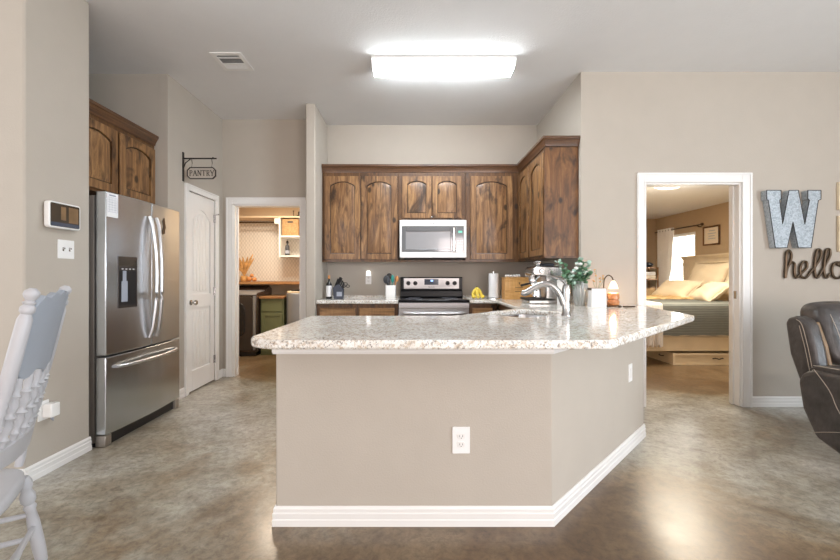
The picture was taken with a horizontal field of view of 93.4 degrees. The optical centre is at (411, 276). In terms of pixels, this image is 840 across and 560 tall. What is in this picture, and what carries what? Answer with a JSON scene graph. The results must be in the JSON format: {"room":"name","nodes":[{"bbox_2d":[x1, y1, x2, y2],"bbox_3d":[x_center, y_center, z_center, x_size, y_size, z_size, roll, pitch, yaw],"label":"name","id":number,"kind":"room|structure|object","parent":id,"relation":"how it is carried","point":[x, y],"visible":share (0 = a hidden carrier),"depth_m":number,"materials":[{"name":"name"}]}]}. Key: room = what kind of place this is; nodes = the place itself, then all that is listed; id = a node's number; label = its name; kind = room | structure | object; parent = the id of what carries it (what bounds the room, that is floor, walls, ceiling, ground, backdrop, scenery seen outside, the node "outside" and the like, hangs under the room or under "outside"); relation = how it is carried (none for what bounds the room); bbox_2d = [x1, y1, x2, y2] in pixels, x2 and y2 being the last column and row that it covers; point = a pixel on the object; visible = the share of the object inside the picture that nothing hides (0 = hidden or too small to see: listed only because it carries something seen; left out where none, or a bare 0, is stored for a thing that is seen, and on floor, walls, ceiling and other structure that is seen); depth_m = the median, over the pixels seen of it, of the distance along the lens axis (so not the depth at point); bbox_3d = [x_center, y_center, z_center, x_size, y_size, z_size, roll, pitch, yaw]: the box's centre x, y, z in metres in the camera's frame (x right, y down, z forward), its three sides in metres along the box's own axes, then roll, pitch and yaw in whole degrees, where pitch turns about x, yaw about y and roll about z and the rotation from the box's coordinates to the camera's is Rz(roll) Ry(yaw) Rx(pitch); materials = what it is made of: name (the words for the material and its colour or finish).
{"room":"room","nodes":[
{"label":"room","id":0,"kind":"room"},
{"bbox_2d":[0,0,88,468],"bbox_3d":[-2.650,-0.345,2.475,0.900,3.050,0.460,0,0,0],"label":"wall","id":1,"kind":"structure","parent":0,"point":[44,44],"depth_m":2.40,"materials":[{"name":"paint"}]},
{"bbox_2d":[37,399,48,421],"bbox_3d":[-2.196,0.795,2.360,0.008,0.115,0.070,0,0,0],"label":"wall outlet","id":2,"kind":"object","parent":1,"relation":"attached to","point":[39,418],"visible":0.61,"depth_m":2.34,"materials":[{"name":"white plastic"}]},
{"bbox_2d":[42,402,59,420],"bbox_3d":[-2.163,0.812,2.375,0.056,0.114,0.060,0,0,0],"label":"plug adapter","id":3,"kind":"object","parent":2,"relation":"attached to","point":[51,409],"visible":1,"depth_m":2.35,"materials":[{"name":"white plastic"}]},
{"bbox_2d":[24,436,91,480],"bbox_3d":[-2.193,1.134,2.475,0.014,0.092,0.460,0,0,0],"label":"baseboard","id":4,"kind":"structure","parent":1,"relation":"attached to","point":[49,464],"depth_m":2.45,"materials":[{"name":"wood"}]},
{"bbox_2d":[44,200,79,230],"bbox_3d":[-2.176,-0.378,2.462,0.047,0.160,0.225,0,0,0],"label":"smart display","id":5,"kind":"object","parent":1,"relation":"attached to","point":[58,215],"visible":1,"depth_m":2.43,"materials":[{"name":"white plastic"}]},
{"bbox_2d":[57,239,73,258],"bbox_3d":[-2.192,-0.175,2.515,0.016,0.118,0.118,0,0,0],"label":"light switch","id":6,"kind":"object","parent":1,"relation":"attached to","point":[65,248],"visible":1,"depth_m":2.51,"materials":[{"name":"white plastic"}]},
{"bbox_2d":[89,74,221,388],"bbox_3d":[-2.675,-0.345,4.173,0.850,3.050,1.053,0,0,0],"label":"wall","id":7,"kind":"structure","parent":0,"point":[157,103],"depth_m":3.77,"materials":[{"name":"paint"}]},
{"bbox_2d":[89,98,158,203],"bbox_3d":[-2.660,-0.966,3.176,0.660,0.652,0.937,0,0,0],"label":"upper cabinet","id":8,"kind":"object","parent":7,"relation":"attached to","point":[121,151],"visible":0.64,"depth_m":3.19,"materials":[{"name":"brown wood"}]},
{"bbox_2d":[179,387,184,399],"bbox_3d":[-2.243,1.134,3.777,0.014,0.092,0.255,0,0,0],"label":"baseboard","id":9,"kind":"structure","parent":7,"relation":"attached to","point":[182,390],"depth_m":3.86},
{"bbox_2d":[182,152,216,181],"bbox_3d":[-2.083,-1.083,3.890,0.333,0.285,0.024,0,0,0],"label":"sign","id":10,"kind":"object","parent":7,"relation":"attached to","point":[192,172],"visible":1,"depth_m":3.89,"materials":[{"name":"metal"}]},
{"bbox_2d":[184,183,218,395],"bbox_3d":[-2.235,0.122,4.242,0.111,2.115,0.671,0,0,0],"label":"door","id":11,"kind":"structure","parent":7,"relation":"in","point":[199,217],"depth_m":4.22,"materials":[{"name":"white wood"}]},
{"bbox_2d":[219,369,225,378],"bbox_3d":[-2.230,1.134,4.640,0.040,0.092,0.120,0,0,0],"label":"baseboard","id":12,"kind":"structure","parent":7,"relation":"attached to","point":[222,373],"depth_m":4.67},
{"bbox_2d":[222,119,305,368],"bbox_3d":[-2.100,-0.345,4.760,2.000,3.050,0.120,0,0,0],"label":"wall","id":13,"kind":"structure","parent":0,"point":[261,157],"depth_m":4.70,"materials":[{"name":"paint"}]},
{"bbox_2d":[226,197,305,376],"bbox_3d":[-1.720,0.120,4.747,0.963,2.123,0.145,0,0,0],"label":"door frame","id":14,"kind":"structure","parent":13,"relation":"attached to","point":[233,204],"depth_m":4.68,"materials":[{"name":"wood"}]},
{"bbox_2d":[239,208,298,294],"bbox_3d":[-2.150,-0.070,6.692,2.100,2.500,0.115,0,0,0],"label":"wall","id":15,"kind":"structure","parent":0,"point":[261,240],"depth_m":6.63,"materials":[{"name":"paint"}]},
{"bbox_2d":[239,216,298,257],"bbox_3d":[-2.150,-0.640,6.466,1.896,0.660,0.333,0,0,0],"label":"closet shelf","id":16,"kind":"object","parent":15,"relation":"attached to","point":[277,220],"visible":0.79,"depth_m":6.36,"materials":[{"name":"beige paint"}]},
{"bbox_2d":[285,241,289,254],"bbox_3d":[-2.020,-0.468,6.420,0.075,0.244,0.075,0,0,0],"label":"bottle","id":17,"kind":"object","parent":16,"relation":"on","point":[287,248],"visible":0.89,"depth_m":6.39,"materials":[{"name":"grey"}]},
{"bbox_2d":[282,219,298,235],"bbox_3d":[-1.945,-0.793,6.458,0.270,0.264,0.284,0,0,0],"label":"wicker basket","id":18,"kind":"object","parent":16,"relation":"on","point":[290,227],"visible":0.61,"depth_m":6.32,"materials":[{"name":"wicker"}]},
{"bbox_2d":[239,281,298,283],"bbox_3d":[-2.150,0.095,6.426,1.896,0.040,0.413,0,0,0],"label":"countertop","id":19,"kind":"structure","parent":15,"relation":"attached to","point":[240,282],"depth_m":6.22,"materials":[{"name":"brown wood"}]},
{"bbox_2d":[239,254,253,281],"bbox_3d":[-2.680,-0.150,6.373,0.264,0.447,0.139,0,0,0],"label":"dried arrangement","id":20,"kind":"object","parent":19,"relation":"on","point":[244,266],"visible":0.98,"depth_m":6.36,"materials":[{"name":"plant"}]},
{"bbox_2d":[306,103,327,317],"bbox_3d":[-1.093,-0.345,4.578,0.105,3.050,0.644,0,0,0],"label":"wall","id":21,"kind":"structure","parent":0,"point":[316,126],"depth_m":4.26,"materials":[{"name":"paint"}]},
{"bbox_2d":[0,354,839,559],"bbox_3d":[0.250,1.230,2.300,10.800,0.100,12.900,0,0,0],"label":"floor","id":22,"kind":"structure","parent":0,"point":[710,477],"depth_m":2.10,"materials":[{"name":"concrete"}]},
{"bbox_2d":[0,285,71,559],"bbox_3d":[-1.517,0.608,1.286,0.598,1.149,0.495,0,0,-31],"label":"dining chair","id":23,"kind":"object","parent":22,"relation":"on","point":[34,339],"visible":1,"depth_m":1.32,"materials":[{"name":"paint"}]},
{"bbox_2d":[89,191,178,447],"bbox_3d":[-2.474,0.292,3.170,0.913,1.775,0.870,0,0,0],"label":"refrigerator","id":24,"kind":"object","parent":22,"relation":"on","point":[134,266],"visible":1,"depth_m":2.96,"materials":[{"name":"metal"}]},
{"bbox_2d":[107,192,117,217],"bbox_3d":[-2.108,-0.504,2.788,0.002,0.168,0.096,0,0,5],"label":"sheet","id":25,"kind":"object","parent":24,"relation":"attached to","point":[112,199],"visible":1,"depth_m":2.79,"materials":[{"name":"paper"}]},
{"bbox_2d":[162,218,165,233],"bbox_3d":[-2.094,-0.429,3.344,0.003,0.142,0.057,0,0,-2],"label":"magnet","id":26,"kind":"object","parent":24,"relation":"attached to","point":[164,225],"visible":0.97,"depth_m":3.35,"materials":[{"name":"brown metal"}]},
{"bbox_2d":[239,285,271,355],"bbox_3d":[-2.643,0.658,6.178,0.675,1.043,0.684,0,0,0],"label":"washing machine","id":27,"kind":"object","parent":22,"relation":"on","point":[249,301],"visible":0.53,"depth_m":5.85,"materials":[{"name":"grey metal"}]},
{"bbox_2d":[259,295,285,354],"bbox_3d":[-2.109,0.738,6.235,0.378,0.885,0.590,0,0,0],"label":"base cabinet","id":28,"kind":"object","parent":22,"relation":"on","point":[273,307],"visible":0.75,"depth_m":5.96,"materials":[{"name":"green wood"}]},
{"bbox_2d":[286,289,298,324],"bbox_3d":[-1.583,0.688,6.200,0.645,0.985,0.600,0,0,0],"label":"dryer","id":29,"kind":"object","parent":22,"relation":"on","point":[292,297],"visible":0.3,"depth_m":5.90,"materials":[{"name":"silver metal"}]},
{"bbox_2d":[317,302,398,315],"bbox_3d":[-0.593,0.736,4.584,0.885,0.888,0.588,0,0,0],"label":"base cabinet","id":30,"kind":"object","parent":22,"relation":"on","point":[322,309],"visible":0.03,"depth_m":4.29,"materials":[{"name":"brown wood"}]},
{"bbox_2d":[316,295,399,303],"bbox_3d":[-0.593,0.258,4.573,0.886,0.065,0.606,0,0,0],"label":"countertop","id":31,"kind":"structure","parent":30,"relation":"on","point":[348,299],"depth_m":4.27,"materials":[{"name":"stone"}]},
{"bbox_2d":[326,275,331,298],"bbox_3d":[-0.960,0.115,4.580,0.069,0.270,0.069,0,0,0],"label":"oil bottle","id":32,"kind":"object","parent":31,"relation":"on","point":[328,284],"visible":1,"depth_m":4.55,"materials":[{"name":"black glass"}]},
{"bbox_2d":[333,277,349,298],"bbox_3d":[-0.809,0.124,4.558,0.190,0.253,0.084,0,0,0],"label":"knife block","id":33,"kind":"object","parent":31,"relation":"on","point":[338,290],"visible":1,"depth_m":4.52,"materials":[{"name":"grey"}]},
{"bbox_2d":[385,285,395,298],"bbox_3d":[-0.245,0.172,4.560,0.116,0.155,0.116,0,0,0],"label":"utensil crock","id":34,"kind":"object","parent":31,"relation":"on","point":[390,290],"visible":1,"depth_m":4.50,"materials":[{"name":"white ceramic"}]},
{"bbox_2d":[398,277,469,315],"bbox_3d":[0.237,0.565,4.531,0.767,1.130,0.658,0,0,0],"label":"range","id":35,"kind":"object","parent":22,"relation":"on","point":[420,296],"visible":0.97,"depth_m":4.73,"materials":[{"name":"metal"}]},
{"bbox_2d":[399,309,468,315],"bbox_3d":[0.235,0.631,4.246,0.756,0.578,0.088,0,0,0],"label":"oven","id":36,"kind":"object","parent":35,"relation":"in","point":[402,312],"depth_m":4.26,"materials":[{"name":"silver metal"}]},
{"bbox_2d":[398,297,469,302],"bbox_3d":[0.237,0.260,4.525,0.767,0.030,0.550,0,0,0],"label":"cooktop","id":37,"kind":"object","parent":35,"relation":"in","point":[402,299],"depth_m":4.25,"materials":[{"name":"black glass"}]},
{"bbox_2d":[272,315,645,526],"bbox_3d":[0.650,0.734,2.511,2.947,0.893,1.183,0,0,-27],"label":"kitchen island","id":38,"kind":"object","parent":22,"relation":"on","point":[364,436],"visible":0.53,"depth_m":1.88,"materials":[{"name":"paint"}]},
{"bbox_2d":[452,427,469,453],"bbox_3d":[0.233,0.775,1.880,0.083,0.127,0.008,0,0,0],"label":"wall outlet","id":39,"kind":"object","parent":38,"relation":"attached to","point":[460,435],"visible":1,"depth_m":1.88,"materials":[{"name":"white plastic"}]},
{"bbox_2d":[458,433,464,438],"bbox_3d":[0.233,0.755,1.878,0.034,0.028,0.003,0,0,0],"label":"receptacle","id":40,"kind":"object","parent":39,"relation":"attached to","point":[460,435],"depth_m":1.88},
{"bbox_2d":[458,441,464,447],"bbox_3d":[0.233,0.794,1.878,0.034,0.028,0.003,0,0,0],"label":"receptacle","id":41,"kind":"object","parent":39,"relation":"attached to","point":[461,444],"depth_m":1.88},
{"bbox_2d":[251,295,694,348],"bbox_3d":[0.680,0.234,3.217,2.710,0.107,3.317,0,0,0],"label":"countertop","id":42,"kind":"structure","parent":38,"relation":"on","point":[586,327],"depth_m":1.89,"materials":[{"name":"stone"}]},
{"bbox_2d":[471,286,484,298],"bbox_3d":[0.753,0.175,4.522,0.154,0.142,0.098,0,0,19],"label":"banana bunch","id":43,"kind":"object","parent":42,"relation":"on","point":[477,291],"visible":1,"depth_m":4.52,"materials":[{"name":"food"}]},
{"bbox_2d":[487,270,499,298],"bbox_3d":[0.938,0.087,4.560,0.156,0.325,0.156,0,0,0],"label":"paper towel holder","id":44,"kind":"object","parent":42,"relation":"on","point":[493,270],"visible":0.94,"depth_m":4.55,"materials":[{"name":"silver metal"}]},
{"bbox_2d":[489,273,497,296],"bbox_3d":[0.938,0.096,4.560,0.112,0.275,0.112,0,0,0],"label":"paper towel roll","id":45,"kind":"object","parent":44,"relation":"on","point":[493,277],"visible":0.94,"depth_m":4.51,"materials":[{"name":"paper"}]},
{"bbox_2d":[501,277,532,298],"bbox_3d":[1.190,0.128,4.488,0.318,0.250,0.184,0,0,0],"label":"bread box","id":46,"kind":"object","parent":42,"relation":"on","point":[511,288],"visible":0.78,"depth_m":4.40,"materials":[{"name":"brown wood"}]},
{"bbox_2d":[507,314,543,317],"bbox_3d":[0.780,0.379,2.750,0.410,0.182,0.590,0,0,45],"label":"sink","id":47,"kind":"object","parent":42,"relation":"in","point":[520,315],"visible":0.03,"depth_m":3.03,"materials":[{"name":"metal"}]},
{"bbox_2d":[520,263,561,303],"bbox_3d":[1.212,0.059,3.803,0.376,0.382,0.303,0,0,0],"label":"espresso machine","id":48,"kind":"object","parent":42,"relation":"on","point":[535,273],"visible":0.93,"depth_m":3.68,"materials":[{"name":"silver metal"}]},
{"bbox_2d":[520,297,544,299],"bbox_3d":[1.157,0.206,3.815,0.165,0.017,0.250,0,0,0],"label":"drip tray","id":49,"kind":"object","parent":48,"relation":"on","point":[522,298],"depth_m":3.69,"materials":[{"name":"metal"}]},
{"bbox_2d":[532,289,540,297],"bbox_3d":[1.185,0.156,3.762,0.086,0.082,0.075,0,0,27],"label":"milk jug","id":50,"kind":"object","parent":48,"relation":"on","point":[538,291],"visible":0.69,"depth_m":3.73,"materials":[{"name":"silver metal"}]},
{"bbox_2d":[533,261,541,265],"bbox_3d":[1.193,-0.128,3.750,0.068,0.044,0.068,0,0,45],"label":"espresso cup","id":51,"kind":"object","parent":48,"relation":"on","point":[537,263],"visible":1,"depth_m":3.73,"materials":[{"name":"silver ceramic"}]},
{"bbox_2d":[521,276,570,315],"bbox_3d":[0.870,0.121,2.578,0.314,0.259,0.060,0,0,10],"label":"faucet","id":52,"kind":"object","parent":42,"relation":"on","point":[564,295],"visible":1,"depth_m":2.55,"materials":[{"name":"silver metal"}]},
{"bbox_2d":[557,279,566,304],"bbox_3d":[1.345,0.136,3.550,0.086,0.228,0.086,0,0,0],"label":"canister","id":53,"kind":"object","parent":42,"relation":"on","point":[560,284],"visible":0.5,"depth_m":3.52,"materials":[{"name":"ceramic"}]},
{"bbox_2d":[572,281,587,305],"bbox_3d":[1.455,0.136,3.420,0.128,0.228,0.128,0,0,0],"label":"glass vase","id":54,"kind":"object","parent":42,"relation":"on","point":[580,292],"visible":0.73,"depth_m":3.37,"materials":[{"name":"glass"}]},
{"bbox_2d":[555,257,592,287],"bbox_3d":[1.385,0.025,3.413,0.306,0.392,0.223,0,0,0],"label":"bouquet","id":55,"kind":"object","parent":54,"relation":"in","point":[566,274],"visible":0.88,"depth_m":3.37,"materials":[{"name":"green plant"}]},
{"bbox_2d":[587,288,606,306],"bbox_3d":[1.540,0.171,3.300,0.127,0.159,0.085,0,0,0],"label":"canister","id":56,"kind":"object","parent":42,"relation":"on","point":[596,296],"visible":1,"depth_m":3.26,"materials":[{"name":"ceramic"}]},
{"bbox_2d":[592,269,603,287],"bbox_3d":[1.548,0.013,3.293,0.098,0.158,0.018,0,0,0],"label":"sprigs","id":57,"kind":"object","parent":56,"relation":"on","point":[594,269],"visible":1,"depth_m":3.29,"materials":[{"name":"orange plant"}]},
{"bbox_2d":[603,275,621,306],"bbox_3d":[1.690,0.115,3.350,0.150,0.270,0.150,0,0,0],"label":"candle lamp","id":58,"kind":"object","parent":42,"relation":"on","point":[612,285],"visible":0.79,"depth_m":3.33,"materials":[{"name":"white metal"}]},
{"bbox_2d":[607,293,619,304],"bbox_3d":[1.702,0.185,3.350,0.096,0.104,0.096,0,0,0],"label":"jar candle","id":59,"kind":"object","parent":58,"relation":"on","point":[613,298],"visible":1,"depth_m":3.31,"materials":[{"name":"orange wax"}]},
{"bbox_2d":[628,363,631,381],"bbox_3d":[1.495,0.655,2.708,0.008,0.120,0.075,0,0,45],"label":"wall outlet","id":60,"kind":"object","parent":38,"relation":"attached to","point":[629,365],"visible":1,"depth_m":2.69,"materials":[{"name":"white plastic"}]},
{"bbox_2d":[469,303,496,313],"bbox_3d":[0.773,0.736,4.584,0.303,0.888,0.588,0,0,0],"label":"base cabinet","id":61,"kind":"object","parent":22,"relation":"on","point":[473,308],"visible":0.02,"depth_m":4.31,"materials":[{"name":"brown wood"}]},
{"bbox_2d":[498,304,509,310],"bbox_3d":[1.230,0.736,3.804,0.620,0.888,1.008,0,0,0],"label":"base cabinet","id":62,"kind":"object","parent":22,"relation":"on","point":[500,307],"visible":0.04,"depth_m":4.11,"materials":[{"name":"brown wood"}]},
{"bbox_2d":[646,267,658,287],"bbox_3d":[4.860,0.489,8.385,0.520,1.382,0.330,0,0,0],"label":"corner shelf","id":63,"kind":"object","parent":22,"relation":"on","point":[648,268],"visible":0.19,"depth_m":8.23,"materials":[{"name":"brown wood"}]},
{"bbox_2d":[646,262,652,266],"bbox_3d":[4.960,-0.260,8.380,0.264,0.108,0.240,0,0,0],"label":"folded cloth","id":64,"kind":"object","parent":63,"relation":"on","point":[648,264],"visible":0.47,"depth_m":8.28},
{"bbox_2d":[646,288,654,294],"bbox_3d":[4.880,0.319,8.390,0.400,0.177,0.260,0,0,0],"label":"storage basket","id":65,"kind":"object","parent":63,"relation":"on","point":[649,291],"visible":0.27,"depth_m":8.26,"materials":[{"name":"wicker"}]},
{"bbox_2d":[646,275,655,278],"bbox_3d":[4.880,0.003,8.385,0.400,0.069,0.270,0,0,0],"label":"folded towel","id":66,"kind":"object","parent":63,"relation":"on","point":[647,276],"visible":0.48,"depth_m":8.25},
{"bbox_2d":[646,253,728,350],"bbox_3d":[4.168,0.393,6.400,2.195,1.575,2.380,0,0,0],"label":"bed","id":67,"kind":"object","parent":22,"relation":"on","point":[670,343],"visible":0.06,"depth_m":5.31,"materials":[{"name":"beige wood"}]},
{"bbox_2d":[646,301,662,347],"bbox_3d":[3.200,0.635,6.370,0.280,0.609,2.239,0,0,0],"label":"duvet","id":68,"kind":"object","parent":67,"relation":"on","point":[654,340],"visible":0.24,"depth_m":5.27,"materials":[{"name":"white fabric"}]},
{"bbox_2d":[646,299,728,335],"bbox_3d":[3.970,0.566,6.375,1.300,0.437,2.199,0,0,0],"label":"quilt","id":69,"kind":"object","parent":67,"relation":"on","point":[711,317],"visible":0.44,"depth_m":5.28,"materials":[{"name":"fabric"}]},
{"bbox_2d":[646,295,692,298],"bbox_3d":[3.877,0.331,6.600,1.185,0.063,0.960,0,0,0],"label":"throw blanket","id":70,"kind":"object","parent":69,"relation":"on","point":[647,296],"visible":0.43,"depth_m":6.22,"materials":[{"name":"fabric"}]},
{"bbox_2d":[651,280,703,296],"bbox_3d":[4.480,0.218,6.750,0.370,0.338,0.787,0,0,-9],"label":"pillow","id":71,"kind":"object","parent":70,"relation":"on","point":[683,288],"visible":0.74,"depth_m":6.58,"materials":[{"name":"fabric"}]},
{"bbox_2d":[689,282,728,300],"bbox_3d":[4.500,0.229,6.000,0.354,0.316,0.642,0,0,11],"label":"pillow","id":72,"kind":"object","parent":69,"relation":"on","point":[710,291],"visible":0.77,"depth_m":5.81,"materials":[{"name":"fabric"}]},
{"bbox_2d":[646,351,728,364],"bbox_3d":[4.212,1.103,5.639,1.476,0.155,0.722,0,0,0],"label":"drawer","id":73,"kind":"object","parent":67,"relation":"attached to","point":[671,357],"visible":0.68,"depth_m":5.32,"materials":[{"name":"beige wood"}]},
{"bbox_2d":[663,300,726,335],"bbox_3d":[4.210,0.581,6.375,1.820,0.428,2.173,0,0,0],"label":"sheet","id":74,"kind":"object","parent":67,"relation":"on","point":[724,300],"visible":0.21,"depth_m":5.30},
{"bbox_2d":[688,261,728,287],"bbox_3d":[4.933,0.040,6.620,0.343,0.607,0.769,0,0,-5],"label":"pillow","id":75,"kind":"object","parent":74,"relation":"on","point":[712,271],"visible":0.56,"depth_m":6.52,"materials":[{"name":"fabric"}]},
{"bbox_2d":[717,275,728,300],"bbox_3d":[4.903,0.060,5.850,0.352,0.599,0.769,0,0,7],"label":"pillow","id":76,"kind":"object","parent":74,"relation":"on","point":[725,296],"visible":0.11,"depth_m":6.03,"materials":[{"name":"fabric"}]},
{"bbox_2d":[787,301,839,453],"bbox_3d":[3.152,0.680,2.444,1.036,1.001,1.133,0,0,0],"label":"recliner","id":77,"kind":"object","parent":22,"relation":"on","point":[813,335],"visible":1,"depth_m":2.72,"materials":[{"name":"black leather"}]},
{"bbox_2d":[800,301,839,364],"bbox_3d":[3.170,0.405,2.860,0.560,0.454,0.313,0,0,0],"label":"cushion","id":78,"kind":"object","parent":77,"relation":"on","point":[827,313],"depth_m":2.79,"materials":[{"name":"leather"}]},
{"bbox_2d":[327,125,536,310],"bbox_3d":[0.265,-0.345,4.940,2.790,3.050,0.120,0,0,0],"label":"wall","id":79,"kind":"structure","parent":0,"point":[347,144],"depth_m":4.88,"materials":[{"name":"paint"}]},
{"bbox_2d":[322,173,398,259],"bbox_3d":[-0.597,-0.703,4.714,0.877,1.035,0.328,0,0,0],"label":"upper cabinet","id":80,"kind":"object","parent":79,"relation":"attached to","point":[360,221],"visible":0.98,"depth_m":4.55,"materials":[{"name":"brown wood"}]},
{"bbox_2d":[332,295,399,296],"bbox_3d":[-0.593,0.237,4.867,0.886,0.025,0.018,0,0,0],"label":"backsplash","id":81,"kind":"structure","parent":79,"relation":"attached to","point":[332,295],"depth_m":4.86,"materials":[{"name":"stone"}]},
{"bbox_2d":[366,275,370,283],"bbox_3d":[-0.536,0.030,4.876,0.072,0.118,0.008,0,0,0],"label":"wall outlet","id":82,"kind":"object","parent":79,"relation":"attached to","point":[368,279],"visible":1,"depth_m":4.88,"materials":[{"name":"white plastic"}]},
{"bbox_2d":[398,173,464,223],"bbox_3d":[0.230,-0.938,4.710,0.771,0.565,0.335,0,0,0],"label":"upper cabinet","id":83,"kind":"object","parent":79,"relation":"attached to","point":[421,196],"visible":0.97,"depth_m":4.55,"materials":[{"name":"brown wood"}]},
{"bbox_2d":[400,220,465,259],"bbox_3d":[0.239,-0.428,4.671,0.758,0.440,0.410,0,0,0],"label":"microwave","id":84,"kind":"object","parent":83,"relation":"attached to","point":[419,239],"visible":1,"depth_m":4.49,"materials":[{"name":"metal"}]},
{"bbox_2d":[462,173,518,259],"bbox_3d":[0.926,-0.703,4.714,0.618,1.035,0.328,0,0,0],"label":"upper cabinet","id":85,"kind":"object","parent":79,"relation":"attached to","point":[491,199],"visible":0.92,"depth_m":4.55,"materials":[{"name":"brown wood"}]},
{"bbox_2d":[86,0,839,124],"bbox_3d":[0.250,-1.920,0.425,10.800,0.100,9.150,0,0,0],"label":"ceiling","id":86,"kind":"structure","parent":0,"point":[300,53],"depth_m":3.20,"materials":[{"name":"paint"}]},
{"bbox_2d":[209,52,253,70],"bbox_3d":[-1.555,-1.865,3.433,0.264,0.010,0.285,0,0,0],"label":"ceiling vent","id":87,"kind":"object","parent":86,"relation":"in","point":[229,61],"visible":1,"depth_m":3.43,"materials":[{"name":"metal"}]},
{"bbox_2d":[371,56,516,76],"bbox_3d":[0.270,-1.829,3.473,1.230,0.081,0.249,0,0,0],"label":"ceiling light","id":88,"kind":"object","parent":86,"relation":"attached to","point":[382,66],"visible":1,"depth_m":3.39,"materials":[{"name":"white plastic"}]},
{"bbox_2d":[537,80,574,295],"bbox_3d":[1.600,-0.345,4.315,0.120,3.050,1.170,0,0,0],"label":"wall","id":89,"kind":"structure","parent":0,"point":[559,120],"depth_m":4.05,"materials":[{"name":"paint"}]},
{"bbox_2d":[463,295,573,303],"bbox_3d":[1.081,0.215,4.248,0.913,0.070,1.256,0,0,0],"label":"countertop","id":90,"kind":"structure","parent":89,"relation":"attached to","point":[571,297],"depth_m":4.86,"materials":[{"name":"stone"}]},
{"bbox_2d":[518,146,578,261],"bbox_3d":[1.377,-0.703,4.266,0.321,1.035,1.223,0,0,0],"label":"upper cabinet","id":91,"kind":"object","parent":89,"relation":"attached to","point":[548,185],"visible":1,"depth_m":3.65,"materials":[{"name":"brown wood"}]},
{"bbox_2d":[322,256,578,261],"bbox_3d":[0.252,-0.183,4.109,2.573,0.017,0.921,0,0,0],"label":"rail","id":92,"kind":"object","parent":91,"relation":"attached to","point":[543,256],"visible":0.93,"depth_m":4.56,"materials":[{"name":"brown wood"}]},
{"bbox_2d":[322,136,579,172],"bbox_3d":[0.252,-1.248,4.093,2.573,0.087,0.955,0,0,0],"label":"crown molding","id":93,"kind":"structure","parent":91,"relation":"attached to","point":[544,141],"depth_m":4.54,"materials":[{"name":"brown wood"}]},
{"bbox_2d":[646,219,655,289],"bbox_3d":[3.540,-0.070,8.650,3.760,2.500,0.100,0,0,0],"label":"wall","id":94,"kind":"structure","parent":0,"point":[650,223],"depth_m":8.60,"materials":[{"name":"beige paint"}]},
{"bbox_2d":[646,187,728,218],"bbox_3d":[3.540,-1.290,6.215,3.760,0.060,4.970,0,0,0],"label":"ceiling","id":95,"kind":"structure","parent":0,"point":[660,203],"depth_m":6.44,"materials":[{"name":"paint"}]},
{"bbox_2d":[654,187,678,189],"bbox_3d":[3.420,-1.218,5.250,0.400,0.085,0.400,0,0,0],"label":"ceiling lamp","id":96,"kind":"object","parent":95,"relation":"attached to","point":[662,188],"visible":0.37,"depth_m":5.27,"materials":[{"name":"white plastic"}]},
{"bbox_2d":[656,202,728,280],"bbox_3d":[5.360,-0.070,6.165,0.120,2.500,4.870,0,0,0],"label":"wall","id":97,"kind":"structure","parent":0,"point":[718,214],"depth_m":7.22,"materials":[{"name":"beige paint"}]},
{"bbox_2d":[655,223,703,232],"bbox_3d":[5.245,-0.945,7.801,0.106,0.066,1.398,0,0,0],"label":"curtain rod","id":98,"kind":"object","parent":97,"relation":"attached to","point":[701,224],"visible":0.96,"depth_m":7.39,"materials":[{"name":"brown metal"}]},
{"bbox_2d":[656,228,673,288],"bbox_3d":[5.203,-0.255,8.170,0.106,1.470,0.500,0,0,0],"label":"curtain","id":99,"kind":"object","parent":98,"relation":"hanging from","point":[665,239],"visible":0.84,"depth_m":8.15,"materials":[{"name":"white fabric"}]},
{"bbox_2d":[670,232,695,279],"bbox_3d":[5.335,-0.245,7.800,0.130,1.210,0.880,0,0,0],"label":"window","id":100,"kind":"structure","parent":97,"relation":"in","point":[694,233],"depth_m":7.87,"materials":[{"name":"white glass"}]},
{"bbox_2d":[670,234,693,278],"bbox_3d":[5.326,-0.250,7.800,0.048,1.140,0.730,0,0,0],"label":"window blinds","id":101,"kind":"object","parent":100,"relation":"attached to","point":[675,267],"visible":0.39,"depth_m":7.85,"materials":[{"name":"white plastic"}]},
{"bbox_2d":[703,225,719,245],"bbox_3d":[5.287,-0.733,6.995,0.024,0.340,0.390,0,0,0],"label":"framed picture","id":102,"kind":"object","parent":97,"relation":"attached to","point":[711,234],"visible":1,"depth_m":6.99,"materials":[{"name":"brown wood"}]},
{"bbox_2d":[575,72,839,395],"bbox_3d":[3.570,-0.345,3.670,4.060,3.050,0.120,0,0,0],"label":"wall","id":103,"kind":"structure","parent":0,"point":[782,129],"depth_m":3.61,"materials":[{"name":"paint"}]},
{"bbox_2d":[637,173,752,406],"bbox_3d":[2.568,0.117,3.658,1.038,2.128,0.145,0,0,0],"label":"door frame","id":104,"kind":"structure","parent":103,"relation":"attached to","point":[740,185],"depth_m":3.59,"materials":[{"name":"white wood"}]},
{"bbox_2d":[753,396,802,406],"bbox_3d":[4.275,1.134,3.603,2.410,0.092,0.014,0,0,0],"label":"baseboard","id":105,"kind":"structure","parent":103,"relation":"attached to","point":[758,401],"depth_m":3.60,"materials":[{"name":"wood"}]},
{"bbox_2d":[761,190,820,247],"bbox_3d":[3.421,-0.519,3.577,0.492,0.520,0.064,0,0,0],"label":"letter","id":106,"kind":"object","parent":103,"relation":"attached to","point":[794,221],"visible":1,"depth_m":3.55,"materials":[{"name":"metal"}]},
{"bbox_2d":[784,248,839,278],"bbox_3d":[3.666,-0.121,3.592,0.588,0.287,0.021,0,0,0],"label":"sign","id":107,"kind":"object","parent":103,"relation":"attached to","point":[816,262],"visible":1,"depth_m":3.58,"materials":[{"name":"brown metal"}]},
{"bbox_2d":[837,182,839,251],"bbox_3d":[4.009,-0.545,3.597,0.282,0.630,0.024,0,0,0],"label":"wall art","id":108,"kind":"object","parent":103,"relation":"attached to","point":[838,183],"visible":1,"depth_m":3.59,"materials":[{"name":"beige wood"}]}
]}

